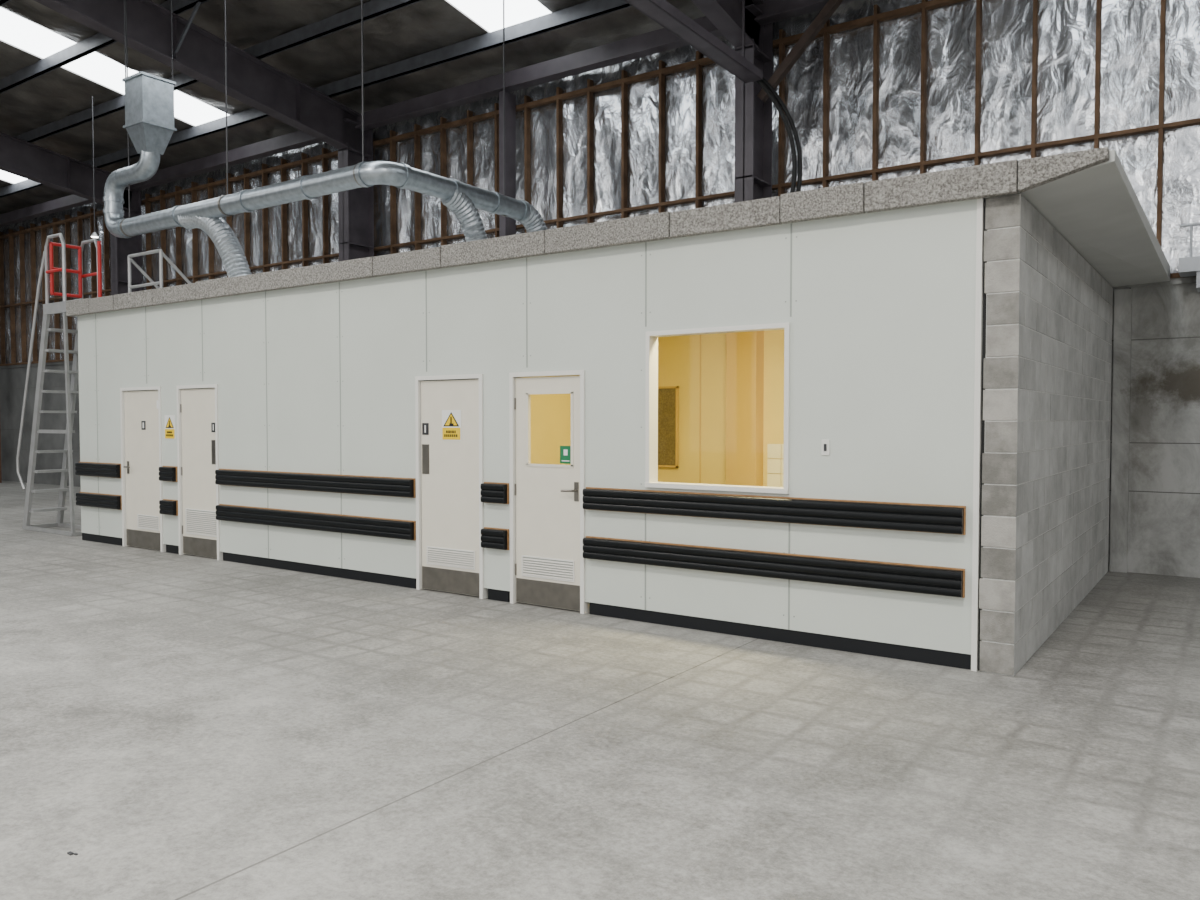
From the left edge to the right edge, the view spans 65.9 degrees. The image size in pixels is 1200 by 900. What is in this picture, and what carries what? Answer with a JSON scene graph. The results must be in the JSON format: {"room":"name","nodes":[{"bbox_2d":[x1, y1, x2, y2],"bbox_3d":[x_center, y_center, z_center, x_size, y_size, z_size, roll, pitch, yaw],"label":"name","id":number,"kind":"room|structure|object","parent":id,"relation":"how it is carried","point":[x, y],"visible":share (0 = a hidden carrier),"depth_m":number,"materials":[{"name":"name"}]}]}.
{"room":"warehouse interior","nodes":[
{"label":"warehouse interior","id":0,"kind":"room"},
{"bbox_2d":[0,0,704,214],"bbox_3d":[-10.567,-6.529,5.620,48.000,1.991,25.500,1,2,35],"label":"ceiling","id":1,"kind":"structure","parent":0,"point":[424,26],"depth_m":14.43,"materials":[{"name":"metal"}]},
{"bbox_2d":[0,170,26,183],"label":"skylight window","id":2,"kind":"structure","parent":1,"relation":"attached to","point":[6,176],"depth_m":21.51,"materials":[{"name":"white"}]},
{"bbox_2d":[91,96,97,237],"bbox_3d":[-8.943,-5.001,16.333,0.121,2.470,0.123,1,2,35],"label":"lamp","id":3,"kind":"object","parent":1,"relation":"hanging from","point":[94,235],"visible":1,"depth_m":16.32,"materials":[{"name":"metal"}]},
{"bbox_2d":[0,7,228,125],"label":"skylight window","id":4,"kind":"structure","parent":1,"relation":"attached to","point":[20,32],"depth_m":15.40,"materials":[{"name":"white glass"}]},
{"bbox_2d":[447,0,550,31],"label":"skylight window","id":5,"kind":"structure","parent":1,"relation":"attached to","point":[488,14],"depth_m":12.80,"materials":[{"name":"white glass"}]},
{"bbox_2d":[78,198,983,670],"bbox_3d":[-2.254,-0.188,9.169,11.430,3.000,0.112,1,2,35],"label":"wall","id":6,"kind":"structure","parent":0,"point":[883,310],"depth_m":7.38,"materials":[{"name":"white paint"}]},
{"bbox_2d":[75,462,120,477],"bbox_3d":[-6.556,0.258,12.080,1.060,0.185,0.068,1,2,35],"label":"rail","id":7,"kind":"object","parent":6,"relation":"attached to","point":[112,470],"visible":1,"depth_m":12.02,"materials":[{"name":"black"}]},
{"bbox_2d":[76,492,121,509],"bbox_3d":[-6.556,0.663,12.093,1.060,0.185,0.068,1,2,35],"label":"rail","id":8,"kind":"object","parent":6,"relation":"attached to","point":[110,501],"visible":1,"depth_m":12.03,"materials":[{"name":"black"}]},
{"bbox_2d":[120,386,165,551],"bbox_3d":[-5.689,0.227,11.558,0.920,2.020,0.173,1,2,35],"label":"door","id":9,"kind":"structure","parent":6,"relation":"in","point":[140,407],"depth_m":11.56,"materials":[{"name":"white"}]},
{"bbox_2d":[159,466,177,481],"bbox_3d":[-5.202,0.288,11.139,0.300,0.185,0.068,1,2,35],"label":"rail","id":10,"kind":"object","parent":6,"relation":"attached to","point":[167,473],"visible":1,"depth_m":11.08,"materials":[{"name":"black"}]},
{"bbox_2d":[159,499,177,515],"bbox_3d":[-5.202,0.693,11.151,0.300,0.185,0.068,1,2,35],"label":"rail","id":11,"kind":"object","parent":6,"relation":"attached to","point":[167,506],"visible":1,"depth_m":11.10,"materials":[{"name":"black"}]},
{"bbox_2d":[165,415,174,438],"bbox_3d":[-5.185,-0.275,11.145,0.220,0.290,0.009,1,2,35],"label":"caution sign","id":12,"kind":"object","parent":6,"relation":"attached to","point":[169,419],"visible":1,"depth_m":11.14,"materials":[{"name":"yellow plastic"}]},
{"bbox_2d":[176,384,222,559],"bbox_3d":[-4.669,0.249,10.870,0.820,2.020,0.138,1,2,35],"label":"door","id":13,"kind":"structure","parent":6,"relation":"in","point":[197,405],"depth_m":10.85,"materials":[{"name":"white"}]},
{"bbox_2d":[215,469,415,497],"bbox_3d":[-3.067,0.334,9.656,3.160,0.185,0.068,1,2,35],"label":"rail","id":14,"kind":"object","parent":6,"relation":"attached to","point":[335,483],"visible":1,"depth_m":9.48,"materials":[{"name":"black"}]},
{"bbox_2d":[216,504,415,540],"bbox_3d":[-3.067,0.739,9.668,3.160,0.185,0.068,1,2,35],"label":"rail","id":15,"kind":"object","parent":6,"relation":"attached to","point":[349,524],"visible":1,"depth_m":9.50,"materials":[{"name":"black rubber"}]},
{"bbox_2d":[415,374,487,598],"bbox_3d":[-1.359,0.321,8.572,0.840,2.020,0.138,1,2,35],"label":"door","id":16,"kind":"structure","parent":6,"relation":"in","point":[448,408],"depth_m":8.54,"materials":[{"name":"white"}]},
{"bbox_2d":[480,482,508,503],"bbox_3d":[-0.932,0.381,8.172,0.280,0.185,0.068,1,2,35],"label":"rail","id":17,"kind":"object","parent":6,"relation":"attached to","point":[491,492],"visible":1,"depth_m":8.13,"materials":[{"name":"black"}]},
{"bbox_2d":[481,527,508,549],"bbox_3d":[-0.932,0.786,8.185,0.280,0.185,0.068,1,2,35],"label":"rail","id":18,"kind":"object","parent":6,"relation":"attached to","point":[493,538],"visible":1,"depth_m":8.15,"materials":[{"name":"black"}]},
{"bbox_2d":[82,533,970,669],"bbox_3d":[-2.265,1.261,9.235,11.390,0.100,0.092,1,2,35],"label":"baseboard","id":19,"kind":"structure","parent":6,"relation":"attached to","point":[916,654],"depth_m":7.08,"materials":[{"name":"black rubber"}]},
{"bbox_2d":[509,370,589,613],"bbox_3d":[-0.433,0.342,7.907,0.800,2.020,0.173,1,2,35],"label":"door","id":20,"kind":"structure","parent":6,"relation":"in","point":[547,513],"depth_m":7.90,"materials":[{"name":"white"}]},
{"bbox_2d":[583,536,964,597],"bbox_3d":[1.101,0.830,6.773,2.990,0.185,0.068,1,2,35],"label":"rail","id":21,"kind":"object","parent":6,"relation":"attached to","point":[924,579],"visible":1,"depth_m":6.59,"materials":[{"name":"black rubber"}]},
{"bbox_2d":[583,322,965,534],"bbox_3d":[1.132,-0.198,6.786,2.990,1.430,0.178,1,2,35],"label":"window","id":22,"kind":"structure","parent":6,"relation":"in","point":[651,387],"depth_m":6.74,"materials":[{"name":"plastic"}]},
{"bbox_2d":[821,440,829,454],"bbox_3d":[1.572,-0.018,6.452,0.060,0.110,0.014,1,2,35],"label":"light switch","id":23,"kind":"object","parent":6,"relation":"attached to","point":[825,444],"visible":1,"depth_m":6.45,"materials":[{"name":"white plastic"}]},
{"bbox_2d":[978,199,986,669],"bbox_3d":[2.462,-0.086,5.919,0.027,3.000,0.070,1,2,35],"label":"trim","id":24,"kind":"structure","parent":6,"relation":"attached to","point":[984,294],"depth_m":5.89,"materials":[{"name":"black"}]},
{"bbox_2d":[0,481,1199,899],"bbox_3d":[-15.133,1.723,-0.693,48.600,0.200,41.500,1,2,35],"label":"floor","id":25,"kind":"structure","parent":0,"point":[185,726],"depth_m":4.48,"materials":[{"name":"concrete"}]},
{"bbox_2d":[0,430,1,482],"bbox_3d":[-15.635,-2.449,23.820,0.260,6.600,0.180,1,2,35],"label":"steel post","id":26,"kind":"object","parent":25,"relation":"on","point":[0,430],"visible":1,"depth_m":23.89,"materials":[{"name":"metal"}]},
{"bbox_2d":[16,233,101,535],"bbox_3d":[-7.654,-0.921,13.268,1.899,4.197,0.570,1,2,35],"label":"access ladder","id":27,"kind":"object","parent":25,"relation":"on","point":[71,391],"visible":0.89,"depth_m":13.25,"materials":[{"name":"metal"}]},
{"bbox_2d":[0,132,142,294],"bbox_3d":[-17.320,-3.074,10.296,1.524,8.697,24.950,1,2,35],"label":"frame","id":28,"kind":"object","parent":25,"relation":"on","point":[18,157],"visible":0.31,"depth_m":19.36,"materials":[{"name":"paint"}]},
{"bbox_2d":[0,0,630,197],"bbox_3d":[-10.576,-6.493,5.609,48.000,1.858,23.030,1,2,35],"label":"roof purlins","id":29,"kind":"structure","parent":28,"relation":"on","point":[372,9],"depth_m":14.26,"materials":[{"name":"metal"}]},
{"bbox_2d":[34,0,373,260],"bbox_3d":[-11.161,-2.939,6.018,1.524,8.697,24.950,1,2,35],"label":"frame","id":30,"kind":"object","parent":25,"relation":"on","point":[199,54],"visible":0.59,"depth_m":14.20,"materials":[{"name":"paint"}]},
{"bbox_2d":[691,0,772,202],"bbox_3d":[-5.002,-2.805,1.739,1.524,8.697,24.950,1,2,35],"label":"column","id":31,"kind":"structure","parent":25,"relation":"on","point":[753,116],"depth_m":11.51,"materials":[{"name":"metal"}]},
{"bbox_2d":[624,0,762,82],"bbox_3d":[0.342,-5.330,8.915,0.220,1.935,5.300,1,2,35],"label":"cable tray","id":32,"kind":"object","parent":31,"relation":"attached to","point":[662,12],"visible":1,"depth_m":9.95,"materials":[{"name":"metal"}]},
{"bbox_2d":[756,77,801,192],"bbox_3d":[2.113,-3.626,11.139,0.679,1.748,0.275,1,2,35],"label":"cable","id":33,"kind":"object","parent":32,"relation":"hanging from","point":[780,106],"visible":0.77,"depth_m":10.97,"materials":[{"name":"plastic"}]},
{"bbox_3d":[-29.842,-3.347,18.995,1.524,8.697,24.950,1,2,35],"label":"frame","id":34,"kind":"object","parent":25,"relation":"on","visible":0},
{"bbox_2d":[0,0,855,226],"bbox_3d":[-3.633,-5.654,15.629,48.000,0.240,0.200,1,2,35],"label":"beam","id":35,"kind":"structure","parent":34,"relation":"attached to","point":[660,40],"depth_m":14.46,"materials":[{"name":"metal"}]},
{"bbox_2d":[499,91,515,236],"bbox_3d":[-1.422,-3.659,14.246,0.120,3.620,0.250,1,2,35],"label":"post","id":36,"kind":"object","parent":35,"relation":"attached to","point":[507,226],"visible":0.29,"depth_m":14.16,"materials":[{"name":"metal"}]},
{"bbox_2d":[757,0,842,101],"bbox_3d":[2.467,-4.929,11.197,1.173,1.219,0.100,1,2,32],"label":"knee brace","id":37,"kind":"object","parent":35,"relation":"attached to","point":[831,6],"visible":1,"depth_m":11.18,"materials":[{"name":"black metal"}]},
{"bbox_2d":[0,0,1199,577],"bbox_3d":[-4.436,-2.578,16.766,50.506,7.300,0.310,1,2,35],"label":"wall","id":38,"kind":"structure","parent":0,"point":[1154,490],"depth_m":11.14,"materials":[{"name":"concrete"}]},
{"bbox_2d":[0,0,1199,365],"bbox_3d":[-3.533,-3.734,15.983,48.171,3.540,0.105,1,2,35],"label":"framing","id":39,"kind":"object","parent":38,"relation":"attached to","point":[926,5],"visible":0.53,"depth_m":13.85,"materials":[{"name":"brown wood"}]},
{"bbox_2d":[1178,222,1199,292],"bbox_3d":[7.269,-1.878,8.258,3.550,0.635,0.450,1,2,35],"label":"wall ledge","id":40,"kind":"object","parent":38,"relation":"attached to","point":[1189,266],"visible":1,"depth_m":9.05,"materials":[{"name":"grey metal"}]},
{"bbox_2d":[66,147,1169,316],"bbox_3d":[-0.641,-1.838,10.888,12.260,0.201,5.044,1,2,35],"label":"roof","id":41,"kind":"structure","parent":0,"point":[1089,198],"depth_m":6.92,"materials":[{"name":"grey concrete"}]},
{"bbox_2d":[127,249,190,292],"bbox_3d":[-5.895,-2.315,12.671,0.822,0.691,0.735,1,2,35],"label":"guard rail","id":42,"kind":"object","parent":41,"relation":"on","point":[160,251],"depth_m":12.39,"materials":[{"name":"grey metal"}]},
{"bbox_2d":[103,0,546,277],"bbox_3d":[-3.625,-4.144,12.030,5.631,4.462,3.082,1,2,35],"label":"ventilation duct","id":43,"kind":"object","parent":41,"relation":"on","point":[149,98],"visible":0.78,"depth_m":11.13,"materials":[{"name":"metal"}]},
{"bbox_2d":[525,330,783,486],"bbox_3d":[1.460,-0.155,8.118,4.130,3.000,2.400,1,2,35],"label":"wall","id":44,"kind":"structure","parent":0,"point":[731,385],"depth_m":9.34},
{"bbox_2d":[658,386,678,467],"bbox_3d":[0.652,-0.250,10.012,0.440,0.870,0.032,1,2,35],"label":"cork board","id":45,"kind":"object","parent":44,"relation":"attached to","point":[668,396],"visible":0.73,"depth_m":9.95,"materials":[{"name":"brown wood"}]},
{"bbox_2d":[979,194,1112,675],"bbox_3d":[3.910,-0.146,7.825,0.214,3.000,4.925,1,2,35],"label":"wall","id":46,"kind":"structure","parent":0,"point":[1047,364],"depth_m":6.33,"materials":[{"name":"grey concrete"}]},
{"bbox_3d":[1.433,1.339,8.135,3.960,0.012,2.320,1,2,35],"label":"floor","id":47,"kind":"structure","parent":0,"visible":0},
{"bbox_2d":[767,444,783,486],"bbox_3d":[2.317,0.641,8.528,1.940,1.358,0.590,1,2,35],"label":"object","id":48,"kind":"structure","parent":47,"relation":"on","point":[773,450],"depth_m":9.24,"materials":[{"name":"beige paint"}]}
]}

